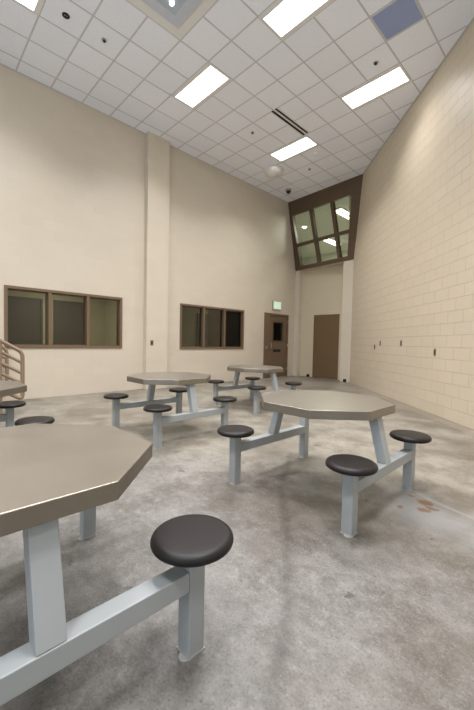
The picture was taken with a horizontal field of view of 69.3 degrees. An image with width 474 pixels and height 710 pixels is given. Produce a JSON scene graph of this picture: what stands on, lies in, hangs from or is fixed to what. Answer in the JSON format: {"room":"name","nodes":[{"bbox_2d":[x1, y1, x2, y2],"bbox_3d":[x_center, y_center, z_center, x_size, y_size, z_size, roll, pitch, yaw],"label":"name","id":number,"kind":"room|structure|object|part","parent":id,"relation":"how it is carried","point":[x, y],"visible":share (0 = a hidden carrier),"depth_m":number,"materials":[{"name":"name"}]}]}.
{"room":"prison interior","nodes":[
{"label":"prison interior","id":0,"kind":"room"},
{"bbox_2d":[8,290,220,346],"bbox_3d":[-1.723,-0.615,11.560,13.400,2.750,2.950,-1,3,-44],"label":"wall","id":1,"kind":"structure","parent":0,"point":[103,313],"depth_m":10.90,"materials":[{"name":"beige paint"}]},
{"bbox_2d":[8,296,42,343],"bbox_3d":[-5.850,-0.415,9.445,0.880,2.340,0.068,-1,3,-44],"label":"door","id":2,"kind":"structure","parent":1,"relation":"in","point":[25,314],"depth_m":9.42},
{"bbox_2d":[53,300,82,344],"bbox_3d":[-5.012,-0.428,10.254,0.870,2.340,0.068,-1,3,-44],"label":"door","id":3,"kind":"structure","parent":1,"relation":"in","point":[67,315],"depth_m":10.19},
{"bbox_2d":[196,313,207,345],"bbox_3d":[-1.039,-0.493,14.093,1.520,2.340,0.068,-1,3,-44],"label":"door","id":4,"kind":"structure","parent":1,"relation":"in","point":[198,314],"depth_m":13.80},
{"bbox_2d":[0,64,295,400],"bbox_3d":[-3.054,-2.363,7.979,15.150,6.460,0.200,-1,3,-44],"label":"wall","id":5,"kind":"structure","parent":0,"point":[72,174],"depth_m":8.00,"materials":[{"name":"beige paint"}]},
{"bbox_2d":[4,285,122,347],"bbox_3d":[-3.657,-0.756,7.440,2.375,1.205,0.170,-1,3,-44],"label":"window","id":6,"kind":"structure","parent":5,"relation":"in","point":[48,293],"depth_m":7.27,"materials":[{"name":"brown paint"}]},
{"bbox_2d":[143,131,169,388],"bbox_3d":[-2.049,-2.295,8.710,0.610,6.310,0.150,-1,3,-44],"label":"pilaster","id":7,"kind":"object","parent":5,"relation":"attached to","point":[157,149],"visible":0.93,"depth_m":8.62,"materials":[{"name":"beige paint"}]},
{"bbox_2d":[179,303,243,348],"bbox_3d":[-0.720,-0.806,10.278,2.475,1.250,0.170,-1,3,-44],"label":"window","id":8,"kind":"structure","parent":5,"relation":"in","point":[231,320],"depth_m":10.57,"materials":[{"name":"brown paint"}]},
{"bbox_3d":[-0.148,-0.816,10.849,0.748,1.140,0.010,-1,3,-44],"label":"pane","id":9,"kind":"part","parent":8,"relation":"part of","materials":[{"name":"grey glass"}]},
{"bbox_2d":[263,312,288,377],"bbox_3d":[1.365,-0.338,12.292,1.330,2.268,0.211,-1,3,-44],"label":"door","id":10,"kind":"structure","parent":5,"relation":"in","point":[275,353],"depth_m":12.29,"materials":[{"name":"brown paint"}]},
{"bbox_3d":[1.453,-0.840,12.335,0.510,0.640,0.010,-1,3,-44],"label":"pane","id":11,"kind":"part","parent":10,"relation":"part of","materials":[{"name":"grey glass"}]},
{"bbox_3d":[1.456,-0.840,12.332,0.600,0.730,0.062,-1,3,-44],"label":"vision frame","id":12,"kind":"part","parent":10,"relation":"part of","materials":[{"name":"brown paint"}]},
{"bbox_2d":[272,301,280,309],"bbox_3d":[1.417,-1.754,12.152,0.440,0.290,0.066,-1,3,-44],"label":"exit sign","id":13,"kind":"object","parent":5,"relation":"attached to","point":[276,305],"visible":1,"depth_m":12.09,"materials":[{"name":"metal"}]},
{"bbox_2d":[0,376,473,709],"bbox_3d":[1.063,1.190,3.777,15.150,0.150,12.250,-1,3,-44],"label":"floor","id":14,"kind":"structure","parent":0,"point":[300,614],"depth_m":1.85,"materials":[{"name":"concrete"}]},
{"bbox_2d":[2,345,8,380],"bbox_3d":[-5.510,-0.588,5.386,3.246,3.010,0.060,-1,3,-44],"label":"stair railing","id":15,"kind":"object","parent":14,"relation":"on","point":[3,347],"visible":0.41,"depth_m":6.50,"materials":[{"name":"beige paint"}]},
{"bbox_2d":[0,338,24,413],"bbox_3d":[-4.566,-0.529,4.353,3.246,3.010,0.060,-1,3,-44],"label":"stair railing","id":16,"kind":"object","parent":14,"relation":"on","point":[21,361],"visible":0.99,"depth_m":5.39,"materials":[{"name":"beige metal"}]},
{"bbox_3d":[-3.655,0.367,5.286,0.056,1.186,0.056,-1,3,-44],"label":"post","id":17,"kind":"part","parent":16,"relation":"part of","materials":[{"name":"brown metal"}]},
{"bbox_3d":[-4.575,-0.516,4.345,3.215,2.025,0.048,-1,3,-44],"label":"rail","id":18,"kind":"part","parent":16,"relation":"part of","materials":[{"name":"brown metal"}]},
{"bbox_3d":[-4.568,-0.851,4.333,3.215,2.025,0.048,-1,3,-44],"label":"rail","id":19,"kind":"part","parent":16,"relation":"part of","materials":[{"name":"beige metal"}]},
{"bbox_3d":[-4.572,-0.681,4.339,3.215,2.025,0.048,-1,3,-44],"label":"rail","id":20,"kind":"part","parent":16,"relation":"part of","materials":[{"name":"brown metal"}]},
{"bbox_2d":[0,381,54,426],"bbox_3d":[-2.646,0.679,3.242,1.369,0.760,1.416,-1,3,-44],"label":"table","id":21,"kind":"object","parent":14,"relation":"on","point":[7,388],"visible":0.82,"depth_m":3.38,"materials":[{"name":"silver metal"}]},
{"bbox_3d":[-2.653,0.814,4.001,0.076,0.432,0.076,-1,3,-44],"label":"stool post","id":22,"kind":"part","parent":21,"relation":"part of","materials":[{"name":"grey metal"}]},
{"bbox_3d":[-2.648,0.575,3.992,0.328,0.046,0.328,-1,3,-44],"label":"stool seat","id":23,"kind":"part","parent":21,"relation":"part of","materials":[{"name":"black plastic"}]},
{"bbox_3d":[-1.892,0.620,3.210,0.328,0.046,0.328,-1,3,-44],"label":"stool seat","id":24,"kind":"part","parent":21,"relation":"part of","materials":[{"name":"black plastic"}]},
{"bbox_2d":[0,423,233,705],"bbox_3d":[-0.931,0.784,1.395,1.369,0.760,1.416,-1,3,-44],"label":"table","id":25,"kind":"object","parent":14,"relation":"on","point":[49,473],"visible":1,"depth_m":1.18,"materials":[{"name":"silver metal"}]},
{"bbox_3d":[-0.581,0.665,1.031,0.084,0.346,0.160,-1,3,-44],"label":"leg","id":26,"kind":"part","parent":25,"relation":"part of","materials":[{"name":"grey metal"}]},
{"bbox_3d":[-0.938,0.920,2.154,0.076,0.432,0.076,-1,3,-44],"label":"stool post","id":27,"kind":"part","parent":25,"relation":"part of","materials":[{"name":"grey metal"}]},
{"bbox_3d":[-0.182,0.965,1.373,0.076,0.432,0.076,-1,3,-44],"label":"stool post","id":28,"kind":"part","parent":25,"relation":"part of","materials":[{"name":"grey metal"}]},
{"bbox_3d":[-0.177,0.726,1.363,0.328,0.046,0.328,-1,3,-44],"label":"stool seat","id":29,"kind":"part","parent":25,"relation":"part of","materials":[{"name":"black plastic"}]},
{"bbox_2d":[103,372,236,448],"bbox_3d":[-0.917,0.659,4.703,1.369,0.760,1.416,-1,3,-44],"label":"table","id":30,"kind":"object","parent":14,"relation":"on","point":[188,379],"visible":0.94,"depth_m":4.48,"materials":[{"name":"silver metal"}]},
{"bbox_3d":[-1.668,0.567,4.729,0.328,0.046,0.328,-1,3,-44],"label":"stool seat","id":31,"kind":"part","parent":30,"relation":"part of","materials":[{"name":"black plastic"}]},
{"bbox_3d":[-1.673,0.806,4.738,0.076,0.432,0.076,-1,3,-44],"label":"stool post","id":32,"kind":"part","parent":30,"relation":"part of","materials":[{"name":"grey metal"}]},
{"bbox_3d":[-1.262,0.498,5.056,0.084,0.346,0.160,-1,3,-44],"label":"leg","id":33,"kind":"part","parent":30,"relation":"part of","materials":[{"name":"grey metal"}]},
{"bbox_3d":[-0.912,0.612,3.947,0.328,0.046,0.328,-1,3,-44],"label":"stool seat","id":34,"kind":"part","parent":30,"relation":"part of","materials":[{"name":"black plastic"}]},
{"bbox_3d":[-0.917,0.852,3.957,0.076,0.432,0.076,-1,3,-44],"label":"stool post","id":35,"kind":"part","parent":30,"relation":"part of","materials":[{"name":"grey metal"}]},
{"bbox_3d":[-0.919,0.555,5.452,0.328,0.046,0.328,-1,3,-44],"label":"stool seat","id":36,"kind":"part","parent":30,"relation":"part of","materials":[{"name":"black plastic"}]},
{"bbox_3d":[-0.924,0.794,5.461,0.076,0.432,0.076,-1,3,-44],"label":"stool post","id":37,"kind":"part","parent":30,"relation":"part of","materials":[{"name":"grey metal"}]},
{"bbox_3d":[-0.567,0.539,4.338,0.084,0.346,0.160,-1,3,-44],"label":"leg","id":38,"kind":"part","parent":30,"relation":"part of","materials":[{"name":"grey metal"}]},
{"bbox_3d":[-0.163,0.600,4.671,0.328,0.046,0.328,-1,3,-44],"label":"stool seat","id":39,"kind":"part","parent":30,"relation":"part of","materials":[{"name":"black plastic"}]},
{"bbox_3d":[-0.168,0.839,4.680,0.076,0.432,0.076,-1,3,-44],"label":"stool post","id":40,"kind":"part","parent":30,"relation":"part of","materials":[{"name":"grey metal"}]},
{"bbox_2d":[208,365,301,414],"bbox_3d":[0.339,0.610,6.665,1.369,0.760,1.416,-1,3,-44],"label":"table","id":41,"kind":"object","parent":14,"relation":"on","point":[255,394],"visible":0.97,"depth_m":6.49,"materials":[{"name":"silver metal"}]},
{"bbox_3d":[-0.412,0.518,6.691,0.328,0.046,0.328,-1,3,-44],"label":"stool seat","id":42,"kind":"part","parent":41,"relation":"part of","materials":[{"name":"black plastic"}]},
{"bbox_3d":[-0.417,0.757,6.700,0.076,0.432,0.076,-1,3,-44],"label":"stool post","id":43,"kind":"part","parent":41,"relation":"part of","materials":[{"name":"grey metal"}]},
{"bbox_3d":[-0.005,0.449,7.019,0.084,0.346,0.160,-1,3,-44],"label":"leg","id":44,"kind":"part","parent":41,"relation":"part of","materials":[{"name":"grey metal"}]},
{"bbox_3d":[0.337,0.506,7.414,0.328,0.046,0.328,-1,3,-44],"label":"stool seat","id":45,"kind":"part","parent":41,"relation":"part of","materials":[{"name":"black plastic"}]},
{"bbox_3d":[0.332,0.745,7.423,0.076,0.432,0.076,-1,3,-44],"label":"stool post","id":46,"kind":"part","parent":41,"relation":"part of","materials":[{"name":"grey metal"}]},
{"bbox_3d":[0.344,0.564,5.910,0.328,0.046,0.328,-1,3,-44],"label":"stool seat","id":47,"kind":"part","parent":41,"relation":"part of","materials":[{"name":"black plastic"}]},
{"bbox_3d":[0.339,0.802,5.919,0.076,0.432,0.076,-1,3,-44],"label":"stool post","id":48,"kind":"part","parent":41,"relation":"part of","materials":[{"name":"grey metal"}]},
{"bbox_3d":[0.689,0.490,6.300,0.084,0.346,0.160,-1,3,-44],"label":"leg","id":49,"kind":"part","parent":41,"relation":"part of","materials":[{"name":"grey metal"}]},
{"bbox_3d":[1.093,0.551,6.633,0.328,0.046,0.328,-1,3,-44],"label":"stool seat","id":50,"kind":"part","parent":41,"relation":"part of","materials":[{"name":"black plastic"}]},
{"bbox_2d":[217,390,431,537],"bbox_3d":[0.739,0.758,2.986,1.369,0.760,1.416,-1,3,-44],"label":"table","id":51,"kind":"object","parent":14,"relation":"on","point":[359,472],"visible":1,"depth_m":2.73,"materials":[{"name":"silver metal"}]},
{"bbox_3d":[-0.017,0.906,3.021,0.076,0.432,0.076,-1,3,-44],"label":"stool post","id":52,"kind":"part","parent":51,"relation":"part of","materials":[{"name":"grey metal"}]},
{"bbox_3d":[-0.012,0.667,3.012,0.328,0.046,0.328,-1,3,-44],"label":"stool seat","id":53,"kind":"part","parent":51,"relation":"part of","materials":[{"name":"black plastic"}]},
{"bbox_3d":[0.394,0.597,3.340,0.084,0.346,0.160,-1,3,-44],"label":"leg","id":54,"kind":"part","parent":51,"relation":"part of","materials":[{"name":"grey metal"}]},
{"bbox_3d":[0.732,0.893,3.745,0.076,0.432,0.076,-1,3,-44],"label":"stool post","id":55,"kind":"part","parent":51,"relation":"part of","materials":[{"name":"grey metal"}]},
{"bbox_3d":[0.739,0.951,2.240,0.076,0.432,0.076,-1,3,-44],"label":"stool post","id":56,"kind":"part","parent":51,"relation":"part of","materials":[{"name":"grey metal"}]},
{"bbox_3d":[0.744,0.712,2.231,0.328,0.046,0.328,-1,3,-44],"label":"stool seat","id":57,"kind":"part","parent":51,"relation":"part of","materials":[{"name":"black plastic"}]},
{"bbox_3d":[1.089,0.639,2.622,0.084,0.346,0.160,-1,3,-44],"label":"leg","id":58,"kind":"part","parent":51,"relation":"part of","materials":[{"name":"grey metal"}]},
{"bbox_3d":[1.488,0.939,2.963,0.076,0.432,0.076,-1,3,-44],"label":"stool post","id":59,"kind":"part","parent":51,"relation":"part of","materials":[{"name":"grey metal"}]},
{"bbox_3d":[1.492,0.700,2.954,0.328,0.046,0.328,-1,3,-44],"label":"stool seat","id":60,"kind":"part","parent":51,"relation":"part of","materials":[{"name":"black plastic"}]},
{"bbox_2d":[0,0,473,257],"bbox_3d":[2.002,-5.372,7.193,21.400,0.120,16.400,-1,3,-44],"label":"ceiling","id":61,"kind":"structure","parent":0,"point":[230,17],"depth_m":6.46,"materials":[{"name":"tile"}]},
{"bbox_2d":[13,0,44,15],"bbox_3d":[-2.917,-5.314,4.747,0.600,0.009,1.210,-1,3,-44],"label":"recessed light","id":62,"kind":"object","parent":61,"relation":"in","point":[35,6],"visible":1,"depth_m":5.21,"materials":[{"name":"white plastic"}]},
{"bbox_2d":[17,0,36,10],"bbox_3d":[-2.917,-5.316,4.747,0.444,0.006,1.144,-1,3,-44],"label":"diffuser","id":63,"kind":"object","parent":62,"relation":"attached to","point":[31,5],"depth_m":5.21,"materials":[{"name":"white"}]},
{"bbox_2d":[62,12,69,18],"bbox_3d":[-2.691,-5.326,5.390,0.116,0.035,0.116,-1,3,-44],"label":"sprinkler head","id":64,"kind":"object","parent":61,"relation":"attached to","point":[63,13],"visible":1,"depth_m":5.38},
{"bbox_2d":[128,0,216,39],"bbox_3d":[-0.974,-5.264,4.931,1.200,0.044,1.200,-1,3,-44],"label":"skylight","id":65,"kind":"object","parent":61,"relation":"in","point":[178,17],"visible":1,"depth_m":5.27,"materials":[{"name":"white glass"}]},
{"bbox_2d":[171,62,231,109],"bbox_3d":[-0.724,-5.350,6.866,0.600,0.009,1.210,-1,3,-44],"label":"recessed light","id":66,"kind":"object","parent":61,"relation":"in","point":[208,80],"visible":1,"depth_m":6.82,"materials":[{"name":"white plastic"}]},
{"bbox_2d":[0,0,467,199],"bbox_3d":[0.919,-5.182,3.268,13.983,0.004,11.850,-1,3,-44],"label":"grid","id":67,"kind":"object","parent":61,"relation":"attached to","point":[101,1],"visible":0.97,"depth_m":6.46,"materials":[{"name":"metal"}]},
{"bbox_2d":[263,165,283,178],"bbox_3d":[1.077,-5.335,10.094,0.620,0.212,0.620,-1,3,-44],"label":"dome","id":68,"kind":"object","parent":61,"relation":"attached to","point":[272,171],"visible":1,"depth_m":9.93,"materials":[{"name":"white plastic"}]},
{"bbox_2d":[270,107,309,135],"bbox_3d":[1.237,-5.348,7.883,1.220,0.009,0.208,-1,3,-44],"label":"ceiling vent","id":69,"kind":"object","parent":61,"relation":"in","point":[279,112],"visible":1,"depth_m":7.84,"materials":[{"name":"white metal"}]},
{"bbox_2d":[269,135,318,161],"bbox_3d":[1.470,-5.386,8.985,0.600,0.009,1.210,-1,3,-44],"label":"recessed light","id":70,"kind":"object","parent":61,"relation":"in","point":[303,144],"visible":1,"depth_m":8.95,"materials":[{"name":"white plastic"}]},
{"bbox_2d":[259,0,334,40],"bbox_3d":[0.971,-5.248,5.113,0.600,0.009,1.210,-1,3,-44],"label":"recessed light","id":71,"kind":"object","parent":61,"relation":"in","point":[283,17],"visible":1,"depth_m":5.29,"materials":[{"name":"white plastic"}]},
{"bbox_2d":[324,238,341,245],"bbox_3d":[4.722,-5.579,16.940,1.160,0.096,0.340,-1,3,-44],"label":"strip light","id":72,"kind":"object","parent":61,"relation":"attached to","point":[331,241],"visible":0.68,"depth_m":16.77,"materials":[{"name":"white plastic"}]},
{"bbox_2d":[336,207,348,218],"bbox_3d":[4.162,-5.449,13.218,1.160,0.096,0.340,-1,3,-44],"label":"strip light","id":73,"kind":"object","parent":61,"relation":"attached to","point":[341,211],"visible":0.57,"depth_m":13.06,"materials":[{"name":"white plastic"}]},
{"bbox_2d":[339,63,411,110],"bbox_3d":[2.726,-5.277,6.809,0.600,0.009,1.210,-1,3,-44],"label":"recessed light","id":74,"kind":"object","parent":61,"relation":"in","point":[395,77],"visible":1,"depth_m":6.76,"materials":[{"name":"white plastic"}]},
{"bbox_2d":[371,0,423,40],"bbox_3d":[2.484,-5.225,5.304,0.586,0.007,0.586,-1,3,-44],"label":"ceiling panel","id":75,"kind":"object","parent":61,"relation":"attached to","point":[399,15],"visible":1,"depth_m":5.30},
{"bbox_2d":[294,250,347,265],"bbox_3d":[4.523,-4.345,14.842,7.370,2.410,9.200,-1,3,-44],"label":"wall","id":76,"kind":"structure","parent":0,"point":[305,261],"depth_m":19.55,"materials":[{"name":"beige paint"}]},
{"bbox_2d":[0,17,473,201],"bbox_3d":[0.900,-5.182,3.249,13.930,0.005,11.850,-1,3,-44],"label":"trim","id":77,"kind":"structure","parent":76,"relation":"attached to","point":[473,17],"depth_m":7.30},
{"bbox_2d":[300,262,343,270],"bbox_3d":[3.102,-3.096,12.030,0.650,0.010,2.470,-1,3,-44],"label":"ledge","id":78,"kind":"object","parent":76,"relation":"on","point":[339,263],"visible":0.5,"depth_m":11.96,"materials":[{"name":"beige paint"}]},
{"bbox_2d":[300,265,342,379],"bbox_3d":[3.060,-1.141,12.430,0.200,3.930,2.000,-1,3,-44],"label":"wall","id":79,"kind":"structure","parent":0,"point":[322,289],"depth_m":12.45,"materials":[{"name":"beige paint"}]},
{"bbox_2d":[293,271,302,375],"bbox_3d":[2.290,-1.176,12.936,0.204,3.930,0.200,-1,3,-44],"label":"pilaster","id":80,"kind":"object","parent":79,"relation":"attached to","point":[299,274],"visible":0.93,"depth_m":12.87,"materials":[{"name":"beige paint"}]},
{"bbox_2d":[312,314,339,379],"bbox_3d":[3.185,-0.300,12.235,0.112,2.270,1.025,-1,3,-44],"label":"door","id":81,"kind":"structure","parent":79,"relation":"in","point":[326,327],"depth_m":12.18,"materials":[{"name":"brown paint"}]},
{"bbox_2d":[348,19,473,429],"bbox_3d":[3.687,-2.095,4.598,0.200,6.460,14.142,1,2,1],"label":"wall","id":82,"kind":"structure","parent":0,"point":[413,265],"depth_m":6.61,"materials":[{"name":"beige brick"}]},
{"bbox_2d":[288,174,362,270],"bbox_3d":[3.027,-4.286,11.575,0.701,2.398,2.968,-1,3,-41],"label":"window","id":83,"kind":"structure","parent":82,"relation":"in","point":[352,187],"depth_m":11.29,"materials":[{"name":"brown paint"}]},
{"bbox_2d":[340,260,353,382],"bbox_3d":[3.561,-1.089,11.362,0.233,3.930,0.764,1,2,1],"label":"pilaster","id":84,"kind":"object","parent":82,"relation":"attached to","point":[348,265],"visible":0.86,"depth_m":11.12,"materials":[{"name":"beige paint"}]}
]}

